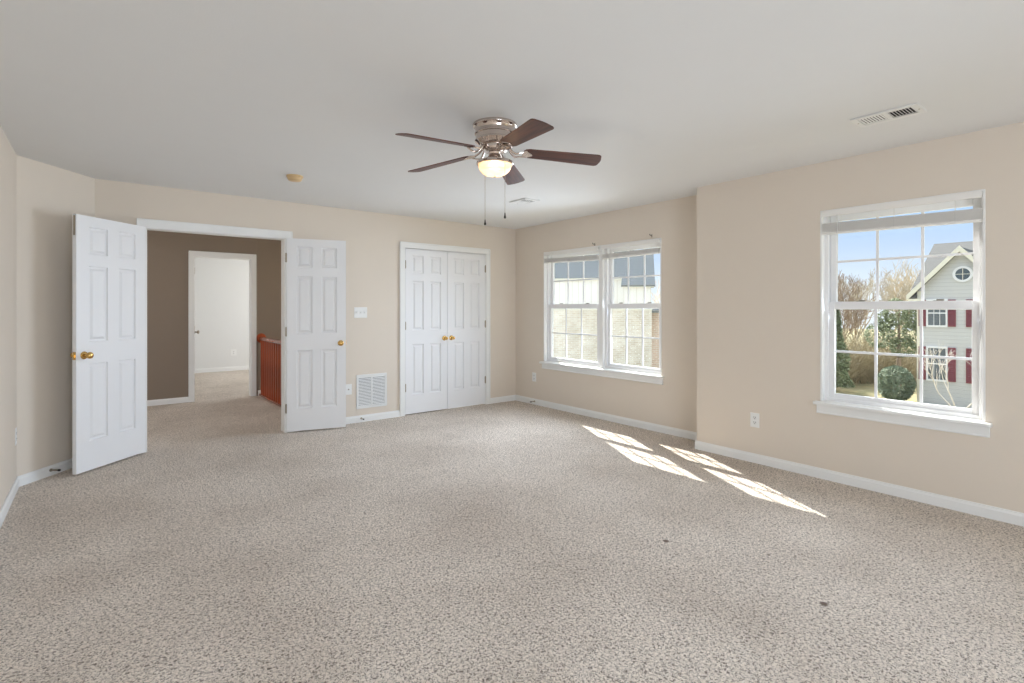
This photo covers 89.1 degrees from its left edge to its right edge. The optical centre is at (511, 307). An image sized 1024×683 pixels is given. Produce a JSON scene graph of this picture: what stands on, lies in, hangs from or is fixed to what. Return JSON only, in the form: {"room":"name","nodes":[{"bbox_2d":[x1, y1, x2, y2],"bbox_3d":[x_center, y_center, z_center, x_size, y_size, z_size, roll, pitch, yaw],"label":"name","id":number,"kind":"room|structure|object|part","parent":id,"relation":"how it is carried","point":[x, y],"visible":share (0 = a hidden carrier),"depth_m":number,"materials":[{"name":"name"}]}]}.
{"room":"empty bedroom","nodes":[
{"label":"empty bedroom","id":0,"kind":"room"},
{"bbox_2d":[0,125,16,508],"bbox_3d":[-1.122,0.096,0.546,0.120,2.440,8.250,0,0,-38],"label":"wall","id":1,"kind":"structure","parent":0,"point":[8,157],"depth_m":3.48,"materials":[{"name":"beige paint"}]},
{"bbox_2d":[0,477,18,527],"bbox_3d":[-1.069,1.277,0.588,0.014,0.078,8.250,0,0,-38],"label":"baseboard","id":2,"kind":"structure","parent":1,"relation":"attached to","point":[8,501],"depth_m":3.42,"materials":[{"name":"white wood"}]},
{"bbox_2d":[17,155,94,475],"bbox_3d":[-3.690,0.096,4.168,0.120,2.440,0.700,0,0,1],"label":"wall","id":3,"kind":"structure","parent":0,"point":[48,196],"depth_m":4.04,"materials":[{"name":"beige paint"}]},
{"bbox_2d":[17,458,71,486],"bbox_3d":[-3.623,1.277,4.167,0.014,0.078,0.700,0,0,1],"label":"baseboard","id":4,"kind":"structure","parent":3,"relation":"attached to","point":[36,475],"depth_m":4.02,"materials":[{"name":"white wood"}]},
{"bbox_2d":[147,230,257,399],"bbox_3d":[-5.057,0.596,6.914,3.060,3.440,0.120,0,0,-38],"label":"wall","id":5,"kind":"structure","parent":0,"point":[167,252],"depth_m":7.14,"materials":[{"name":"brown paint"}]},
{"bbox_2d":[147,397,188,405],"bbox_3d":[-5.323,1.277,6.618,2.075,0.078,0.014,0,0,-38],"label":"baseboard","id":6,"kind":"structure","parent":5,"relation":"attached to","point":[180,399],"depth_m":7.10,"materials":[{"name":"white wood"}]},
{"bbox_2d":[188,251,255,401],"bbox_3d":[-4.210,0.257,7.572,0.869,2.118,0.145,0,0,-38],"label":"door frame","id":7,"kind":"structure","parent":5,"relation":"attached to","point":[191,254],"depth_m":7.47,"materials":[{"name":"white wood"}]},
{"bbox_2d":[195,257,248,368],"bbox_3d":[-5.844,0.096,10.999,4.100,2.440,0.100,0,0,-38],"label":"wall","id":8,"kind":"structure","parent":0,"point":[221,285],"depth_m":10.79,"materials":[{"name":"white paint"}]},
{"bbox_2d":[195,365,248,372],"bbox_3d":[-5.848,1.271,10.923,4.000,0.090,0.014,0,0,-38],"label":"baseboard","id":9,"kind":"structure","parent":8,"relation":"attached to","point":[232,368],"depth_m":10.78,"materials":[{"name":"white wood"}]},
{"bbox_2d":[231,349,235,355],"bbox_3d":[-5.850,0.936,10.926,0.110,0.130,0.006,0,0,-38],"label":"wall outlet","id":10,"kind":"object","parent":8,"relation":"attached to","point":[233,351],"visible":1,"depth_m":10.93,"materials":[{"name":"white plastic"}]},
{"bbox_2d":[258,239,280,389],"bbox_3d":[-3.359,1.446,8.607,0.120,5.140,1.825,0,0,34],"label":"wall","id":11,"kind":"structure","parent":0,"point":[269,251],"depth_m":7.96,"materials":[{"name":"brown paint"}]},
{"bbox_2d":[95,179,515,416],"bbox_3d":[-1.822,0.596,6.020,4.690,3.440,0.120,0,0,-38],"label":"wall","id":12,"kind":"structure","parent":0,"point":[372,239],"depth_m":6.06,"materials":[{"name":"beige paint"}]},
{"bbox_2d":[70,214,144,474],"bbox_3d":[-3.377,0.282,4.386,0.175,2.035,0.680,0,0,7],"label":"door","id":13,"kind":"structure","parent":12,"relation":"in","point":[107,355],"depth_m":4.33,"materials":[{"name":"white paint"}]},
{"bbox_3d":[-3.357,0.375,4.117,0.070,0.062,0.062,0,0,7],"label":"knob","id":14,"kind":"part","parent":13,"relation":"part of","materials":[{"name":"gold metal"}]},
{"bbox_2d":[136,218,292,452],"bbox_3d":[-2.897,0.253,5.155,1.346,2.127,0.145,0,0,-38],"label":"door frame","id":15,"kind":"structure","parent":12,"relation":"attached to","point":[149,224],"depth_m":5.24,"materials":[{"name":"white wood"}]},
{"bbox_2d":[285,238,345,431],"bbox_3d":[-2.105,0.282,5.590,0.612,2.035,0.175,0,0,-22],"label":"door","id":16,"kind":"structure","parent":12,"relation":"in","point":[315,331],"depth_m":5.57,"materials":[{"name":"white paint"}]},
{"bbox_2d":[346,384,351,394],"bbox_3d":[-1.855,0.926,5.907,0.075,0.120,0.016,0,0,-38],"label":"outlet","id":17,"kind":"object","parent":12,"relation":"attached to","point":[348,386],"visible":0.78,"depth_m":5.91,"materials":[{"name":"white plastic"}]},
{"bbox_2d":[354,307,366,317],"bbox_3d":[-1.742,0.052,5.995,0.155,0.122,0.018,0,0,-38],"label":"light switch","id":18,"kind":"object","parent":12,"relation":"attached to","point":[359,312],"visible":1,"depth_m":6.00,"materials":[{"name":"white plastic"}]},
{"bbox_2d":[356,373,386,408],"bbox_3d":[-1.640,0.966,6.083,0.378,0.392,0.008,0,0,-38],"label":"air vent","id":19,"kind":"object","parent":12,"relation":"in","point":[371,389],"visible":1,"depth_m":6.08,"materials":[{"name":"white metal"}]},
{"bbox_2d":[293,395,515,431],"bbox_3d":[-1.781,1.277,5.967,4.690,0.078,0.014,0,0,-38],"label":"baseboard","id":20,"kind":"structure","parent":12,"relation":"attached to","point":[391,414],"depth_m":6.16,"materials":[{"name":"white wood"}]},
{"bbox_2d":[405,248,447,414],"bbox_3d":[-1.063,0.284,6.518,0.606,2.035,0.105,0,0,-38],"label":"door","id":21,"kind":"structure","parent":12,"relation":"in","point":[426,338],"depth_m":6.52,"materials":[{"name":"white paint"}]},
{"bbox_2d":[400,241,489,416],"bbox_3d":[-0.867,0.255,6.763,1.348,2.123,0.145,0,0,-38],"label":"door frame","id":22,"kind":"structure","parent":12,"relation":"attached to","point":[434,247],"depth_m":6.58,"materials":[{"name":"white wood"}]},
{"bbox_2d":[447,252,485,408],"bbox_3d":[-0.584,0.284,6.897,0.606,2.035,0.105,0,0,-38],"label":"door","id":23,"kind":"structure","parent":12,"relation":"in","point":[466,322],"depth_m":6.89,"materials":[{"name":"white paint"}]},
{"bbox_2d":[0,370,1023,682],"bbox_3d":[-1.479,1.366,4.729,5.955,0.100,15.450,0,0,-38],"label":"floor","id":24,"kind":"structure","parent":0,"point":[515,541],"depth_m":2.67,"materials":[{"name":"beige carpet"}]},
{"bbox_2d":[256,333,280,406],"bbox_3d":[-3.031,0.850,6.894,0.144,0.936,2.472,0,0,-38],"label":"stair railing","id":25,"kind":"object","parent":24,"relation":"on","point":[270,347],"visible":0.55,"depth_m":7.34,"materials":[{"name":"orange wood"}]},
{"bbox_3d":[-3.031,1.303,6.893,0.060,0.030,2.470,0,0,-38],"label":"shoe rail","id":26,"kind":"part","parent":25,"relation":"part of","materials":[{"name":"orange wood"}]},
{"bbox_3d":[-3.031,0.460,6.893,0.066,0.057,2.470,0,0,-38],"label":"handrail","id":27,"kind":"part","parent":25,"relation":"part of","materials":[{"name":"orange wood"}]},
{"bbox_2d":[0,0,1023,228],"bbox_3d":[-1.475,-1.184,4.764,6.005,0.120,15.700,0,0,-38],"label":"ceiling","id":28,"kind":"structure","parent":0,"point":[675,98],"depth_m":2.70,"materials":[{"name":"paint"}]},
{"bbox_2d":[286,174,302,181],"bbox_3d":[-1.850,-1.103,4.428,0.134,0.043,0.134,0,0,-38],"label":"smoke detector","id":29,"kind":"object","parent":28,"relation":"attached to","point":[291,177],"visible":1,"depth_m":4.39,"materials":[{"name":"beige plastic"}]},
{"bbox_2d":[395,117,600,224],"bbox_3d":[-0.133,-0.820,3.159,1.239,0.608,1.271,0,0,-38],"label":"ceiling fan","id":30,"kind":"object","parent":28,"relation":"hanging from","point":[495,136],"visible":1,"depth_m":3.12,"materials":[{"name":"brown wood"}]},
{"bbox_3d":[-0.418,-0.939,2.912,0.486,0.034,0.133,-5,4,-42],"label":"blade","id":31,"kind":"part","parent":30,"relation":"part of","materials":[{"name":"brown wood"}]},
{"bbox_3d":[-0.468,-0.939,3.403,0.486,0.034,0.133,-5,-2,30],"label":"blade","id":32,"kind":"part","parent":30,"relation":"part of","materials":[{"name":"brown wood"}]},
{"bbox_3d":[-0.105,-0.845,3.192,0.206,0.072,0.206,0,0,-38],"label":"lamp shade","id":33,"kind":"part","parent":30,"relation":"part of","materials":[{"name":"white glass"}]},
{"bbox_3d":[-0.016,-0.939,3.602,0.133,0.034,0.486,0,-4,12],"label":"blade","id":34,"kind":"part","parent":30,"relation":"part of","materials":[{"name":"brown wood"}]},
{"bbox_3d":[0.065,-0.939,2.808,0.133,0.034,0.486,0,4,-24],"label":"blade","id":35,"kind":"part","parent":30,"relation":"part of","materials":[{"name":"brown wood"}]},
{"bbox_3d":[0.313,-0.939,3.234,0.486,0.034,0.133,4,0,-6],"label":"blade","id":36,"kind":"part","parent":30,"relation":"part of","materials":[{"name":"brown wood"}]},
{"bbox_2d":[509,198,539,204],"bbox_3d":[0.130,-1.118,5.468,0.213,0.012,0.260,0,0,-38],"label":"ceiling vent","id":37,"kind":"object","parent":28,"relation":"in","point":[523,201],"visible":1,"depth_m":5.44,"materials":[{"name":"metal"}]},
{"bbox_2d":[850,103,926,127],"bbox_3d":[2.187,-1.118,3.028,0.198,0.012,0.330,0,0,-38],"label":"ceiling vent","id":38,"kind":"object","parent":28,"relation":"in","point":[912,109],"visible":1,"depth_m":3.02,"materials":[{"name":"metal"}]},
{"bbox_2d":[553,250,658,367],"bbox_3d":[1.546,-0.634,28.366,16.750,9.700,8.060,0,0,15],"label":"neighboring building","id":39,"kind":"structure","parent":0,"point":[636,263],"depth_m":23.89,"materials":[{"name":"beige"}]},
{"bbox_2d":[516,195,696,431],"bbox_3d":[1.067,0.096,6.271,0.150,2.440,3.075,0,0,-38],"label":"wall","id":40,"kind":"structure","parent":0,"point":[673,403],"depth_m":5.82,"materials":[{"name":"beige paint"}]},
{"bbox_2d":[532,372,535,381],"bbox_3d":[0.302,0.944,7.110,0.006,0.122,0.078,0,0,-38],"label":"wall outlet","id":41,"kind":"object","parent":40,"relation":"attached to","point":[533,373],"visible":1,"depth_m":7.11,"materials":[{"name":"white plastic"}]},
{"bbox_2d":[539,238,663,384],"bbox_3d":[1.040,0.033,6.259,0.205,1.555,1.930,0,0,-38],"label":"window","id":42,"kind":"structure","parent":40,"relation":"in","point":[606,278],"depth_m":6.17,"materials":[{"name":"white plastic"}]},
{"bbox_2d":[544,246,598,263],"bbox_3d":[0.735,-0.439,6.575,0.051,0.594,0.957,0,0,-38],"label":"window blind","id":43,"kind":"object","parent":42,"relation":"attached to","point":[590,257],"visible":1,"depth_m":6.52,"materials":[{"name":"white plastic"}]},
{"bbox_3d":[0.737,-0.714,6.577,0.045,0.044,0.957,0,0,-38],"label":"head rail","id":44,"kind":"part","parent":43,"relation":"part of","materials":[{"name":"white plastic"}]},
{"bbox_3d":[0.732,-0.591,6.573,0.030,0.041,0.953,0,0,-38],"label":"rail","id":45,"kind":"part","parent":43,"relation":"part of","materials":[{"name":"white plastic"}]},
{"bbox_3d":[0.803,-0.013,6.637,0.108,1.462,0.972,0,0,-38],"label":"frame","id":46,"kind":"part","parent":42,"relation":"part of","materials":[{"name":"white plastic"}]},
{"bbox_3d":[0.788,0.327,6.626,0.030,0.758,0.904,0,0,-38],"label":"sash","id":47,"kind":"part","parent":42,"relation":"part of","materials":[{"name":"white plastic"}]},
{"bbox_3d":[0.816,-0.353,6.648,0.030,0.723,0.904,0,0,-38],"label":"sash","id":48,"kind":"part","parent":42,"relation":"part of","materials":[{"name":"white plastic"}]},
{"bbox_3d":[1.005,0.726,6.231,0.115,0.028,1.930,0,0,-38],"label":"sill","id":49,"kind":"part","parent":42,"relation":"part of","materials":[{"name":"white wood"}]},
{"bbox_2d":[601,239,659,259],"bbox_3d":[1.322,-0.439,5.835,0.051,0.594,0.817,0,0,-38],"label":"window blind","id":50,"kind":"object","parent":42,"relation":"attached to","point":[650,251],"visible":1,"depth_m":5.80,"materials":[{"name":"white plastic"}]},
{"bbox_3d":[1.324,-0.714,5.837,0.045,0.044,0.817,0,0,-38],"label":"head rail","id":51,"kind":"part","parent":50,"relation":"part of","materials":[{"name":"white plastic"}]},
{"bbox_3d":[1.319,-0.583,5.833,0.030,0.026,0.813,0,0,-38],"label":"rail","id":52,"kind":"part","parent":50,"relation":"part of","materials":[{"name":"white plastic"}]},
{"bbox_3d":[1.397,-0.013,5.886,0.108,1.462,0.832,0,0,-38],"label":"frame","id":53,"kind":"part","parent":42,"relation":"part of","materials":[{"name":"white plastic"}]},
{"bbox_3d":[1.383,0.327,5.875,0.030,0.758,0.764,0,0,-38],"label":"sash","id":54,"kind":"part","parent":42,"relation":"part of","materials":[{"name":"white plastic"}]},
{"bbox_3d":[1.411,-0.353,5.897,0.030,0.723,0.764,0,0,-38],"label":"sash","id":55,"kind":"part","parent":42,"relation":"part of","materials":[{"name":"white plastic"}]},
{"bbox_2d":[697,122,1023,512],"bbox_3d":[3.566,0.096,2.656,0.150,2.440,5.735,0,0,-38],"label":"wall","id":56,"kind":"structure","parent":0,"point":[758,237],"depth_m":4.04,"materials":[{"name":"beige paint"}]},
{"bbox_2d":[750,412,758,427],"bbox_3d":[2.066,0.954,4.424,0.006,0.122,0.078,0,0,-38],"label":"wall outlet","id":57,"kind":"object","parent":56,"relation":"attached to","point":[754,417],"visible":1,"depth_m":4.43,"materials":[{"name":"white plastic"}]},
{"bbox_2d":[516,395,1023,526],"bbox_3d":[2.665,1.277,3.891,0.299,0.078,8.790,0,0,-38],"label":"baseboard","id":58,"kind":"structure","parent":56,"relation":"attached to","point":[991,512],"depth_m":4.02,"materials":[{"name":"white wood"}]},
{"bbox_2d":[813,189,992,437],"bbox_3d":[2.744,0.001,3.698,0.265,1.626,1.076,0,0,-38],"label":"window","id":59,"kind":"structure","parent":56,"relation":"in","point":[829,303],"depth_m":3.63,"materials":[{"name":"white plastic"}]},
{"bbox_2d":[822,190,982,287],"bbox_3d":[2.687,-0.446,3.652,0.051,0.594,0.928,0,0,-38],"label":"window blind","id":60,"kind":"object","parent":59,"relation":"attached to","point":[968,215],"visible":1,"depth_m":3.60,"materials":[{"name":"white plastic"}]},
{"bbox_3d":[2.684,-0.563,3.650,0.030,0.034,0.924,0,0,-38],"label":"rail","id":61,"kind":"part","parent":60,"relation":"part of","materials":[{"name":"white plastic"}]},
{"bbox_3d":[2.690,-0.721,3.654,0.045,0.044,0.928,0,0,-38],"label":"head rail","id":62,"kind":"part","parent":60,"relation":"part of","materials":[{"name":"white plastic"}]},
{"bbox_3d":[2.686,0.729,3.651,0.115,0.028,1.026,0,0,-38],"label":"sill","id":63,"kind":"part","parent":59,"relation":"part of","materials":[{"name":"white wood"}]},
{"bbox_3d":[2.744,0.330,3.697,0.030,0.758,0.888,0,0,-38],"label":"sash","id":64,"kind":"part","parent":59,"relation":"part of","materials":[{"name":"white plastic"}]},
{"bbox_3d":[2.772,-0.355,3.720,0.030,0.733,0.888,0,0,-38],"label":"sash","id":65,"kind":"part","parent":59,"relation":"part of","materials":[{"name":"white plastic"}]},
{"label":"outside","id":66,"kind":"structure","parent":0,"visible":0},
{"bbox_2d":[836,329,916,401],"bbox_3d":[39.751,4.416,50.632,114.800,0.400,150.000,0,0,-38],"label":"lawn","id":67,"kind":"structure","parent":66,"point":[867,390],"depth_m":26.90,"materials":[{"name":"green plant"}]},
{"bbox_2d":[651,282,659,302],"bbox_3d":[11.036,0.673,38.472,5.282,7.187,3.128,0,0,27],"label":"bare tree","id":68,"kind":"object","parent":67,"relation":"on","point":[658,296],"visible":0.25,"depth_m":38.63,"materials":[{"name":"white plant"}]},
{"bbox_2d":[836,309,854,390],"bbox_3d":[16.388,1.968,26.339,1.688,4.695,1.703,0,0,-38],"label":"evergreen shrub","id":69,"kind":"object","parent":67,"relation":"on","point":[843,379],"visible":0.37,"depth_m":25.99,"materials":[{"name":"green plant"}]},
{"bbox_2d":[838,270,873,338],"bbox_3d":[23.058,0.792,37.042,4.820,6.968,6.180,0,0,42],"label":"bare tree","id":70,"kind":"object","parent":67,"relation":"on","point":[849,322],"visible":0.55,"depth_m":35.84,"materials":[{"name":"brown plant"}]},
{"bbox_2d":[838,267,888,342],"bbox_3d":[28.938,0.408,43.211,5.048,7.745,4.922,0,0,-38],"label":"bare tree","id":71,"kind":"object","parent":67,"relation":"on","point":[871,276],"visible":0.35,"depth_m":43.49,"materials":[{"name":"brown plant"}]},
{"bbox_2d":[838,270,891,337],"bbox_3d":[31.663,0.198,48.208,4.703,8.161,6.908,0,0,-19],"label":"bare tree","id":72,"kind":"object","parent":67,"relation":"on","point":[855,331],"visible":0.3,"depth_m":47.58,"materials":[{"name":"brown plant"}]},
{"bbox_2d":[837,321,916,387],"bbox_3d":[16.999,2.359,33.109,10.449,3.745,17.712,0,0,-43],"label":"undergrowth","id":73,"kind":"object","parent":67,"relation":"on","point":[862,365],"visible":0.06,"depth_m":28.89,"materials":[{"name":"brown plant"}]},
{"bbox_2d":[864,297,916,387],"bbox_3d":[19.767,1.867,26.588,3.020,4.899,1.729,0,0,32],"label":"evergreen tree","id":74,"kind":"object","parent":67,"relation":"on","point":[905,318],"visible":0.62,"depth_m":26.51,"materials":[{"name":"green plant"}]},
{"bbox_2d":[868,261,919,337],"bbox_3d":[29.316,0.363,38.359,4.724,7.822,6.217,0,0,43],"label":"bare tree","id":75,"kind":"object","parent":67,"relation":"on","point":[898,276],"visible":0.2,"depth_m":38.53,"materials":[{"name":"beige plant"}]},
{"bbox_2d":[874,276,916,359],"bbox_3d":[25.882,1.085,33.330,4.157,6.379,4.246,0,0,-38],"label":"bare tree","id":76,"kind":"object","parent":67,"relation":"on","point":[909,287],"visible":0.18,"depth_m":33.97,"materials":[{"name":"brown plant"}]},
{"bbox_2d":[877,364,916,400],"bbox_3d":[16.976,3.387,23.019,1.516,1.777,1.511,0,0,-38],"label":"round bush","id":77,"kind":"object","parent":67,"relation":"on","point":[885,380],"visible":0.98,"depth_m":22.65,"materials":[{"name":"green plant"}]},
{"bbox_2d":[882,258,918,315],"bbox_3d":[36.136,-0.074,44.142,7.908,8.693,5.261,0,0,-18],"label":"bare tree","id":78,"kind":"object","parent":67,"relation":"on","point":[913,272],"visible":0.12,"depth_m":44.27,"materials":[{"name":"beige plant"}]},
{"bbox_2d":[906,241,972,408],"bbox_3d":[24.466,0.541,20.552,8.520,7.350,12.430,0,0,-38],"label":"house","id":79,"kind":"structure","parent":67,"relation":"on","point":[949,278],"depth_m":21.95,"materials":[{"name":"grey wood"}]},
{"bbox_2d":[919,346,925,379],"bbox_3d":[17.806,2.381,22.566,0.060,1.430,0.250,0,0,-38],"label":"shutter","id":80,"kind":"object","parent":79,"relation":"hanging from","point":[924,359],"depth_m":22.52,"materials":[{"name":"plastic"}]},
{"bbox_2d":[919,300,925,325],"bbox_3d":[17.806,0.216,22.566,0.060,1.140,0.250,0,0,-38],"label":"shutter","id":81,"kind":"object","parent":79,"relation":"hanging from","point":[924,311],"depth_m":22.51,"materials":[{"name":"red wood"}]},
{"bbox_3d":[18.128,2.381,22.184,0.020,1.330,0.600,0,0,-38],"label":"pane","id":82,"kind":"part","parent":79,"relation":"part of","materials":[{"name":"clear glass"}]},
{"bbox_3d":[18.128,0.216,22.184,0.020,1.040,0.600,0,0,-38],"label":"pane","id":83,"kind":"part","parent":79,"relation":"part of","materials":[{"name":"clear glass"}]},
{"bbox_2d":[948,348,955,381],"bbox_3d":[18.427,2.381,21.782,0.060,1.430,0.250,0,0,-38],"label":"shutter","id":84,"kind":"object","parent":79,"relation":"hanging from","point":[952,364],"depth_m":21.77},
{"bbox_2d":[948,300,955,326],"bbox_3d":[18.427,0.216,21.782,0.060,1.140,0.250,0,0,-38],"label":"shutter","id":85,"kind":"object","parent":79,"relation":"hanging from","point":[951,313],"depth_m":21.77,"materials":[{"name":"red wood"}]},
{"bbox_3d":[18.652,-1.404,21.514,0.020,0.500,0.500,0,0,-38],"label":"pane","id":86,"kind":"part","parent":79,"relation":"part of","materials":[{"name":"clear glass"}]},
{"bbox_2d":[966,348,971,383],"bbox_3d":[18.787,2.381,21.328,0.060,1.430,0.250,0,0,-38],"label":"shutter","id":87,"kind":"object","parent":79,"relation":"hanging from","point":[968,350],"depth_m":21.35,"materials":[{"name":"red wood"}]},
{"bbox_2d":[966,299,972,326],"bbox_3d":[18.787,0.216,21.328,0.060,1.140,0.250,0,0,-38],"label":"shutter","id":88,"kind":"object","parent":79,"relation":"hanging from","point":[968,312],"depth_m":21.34,"materials":[{"name":"red wood"}]},
{"bbox_2d":[915,340,971,407],"bbox_3d":[17.688,2.767,20.282,3.124,3.030,1.316,0,0,38],"label":"crape myrtle","id":89,"kind":"object","parent":67,"relation":"on","point":[951,353],"visible":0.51,"depth_m":20.72,"materials":[{"name":"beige plant"}]}
]}

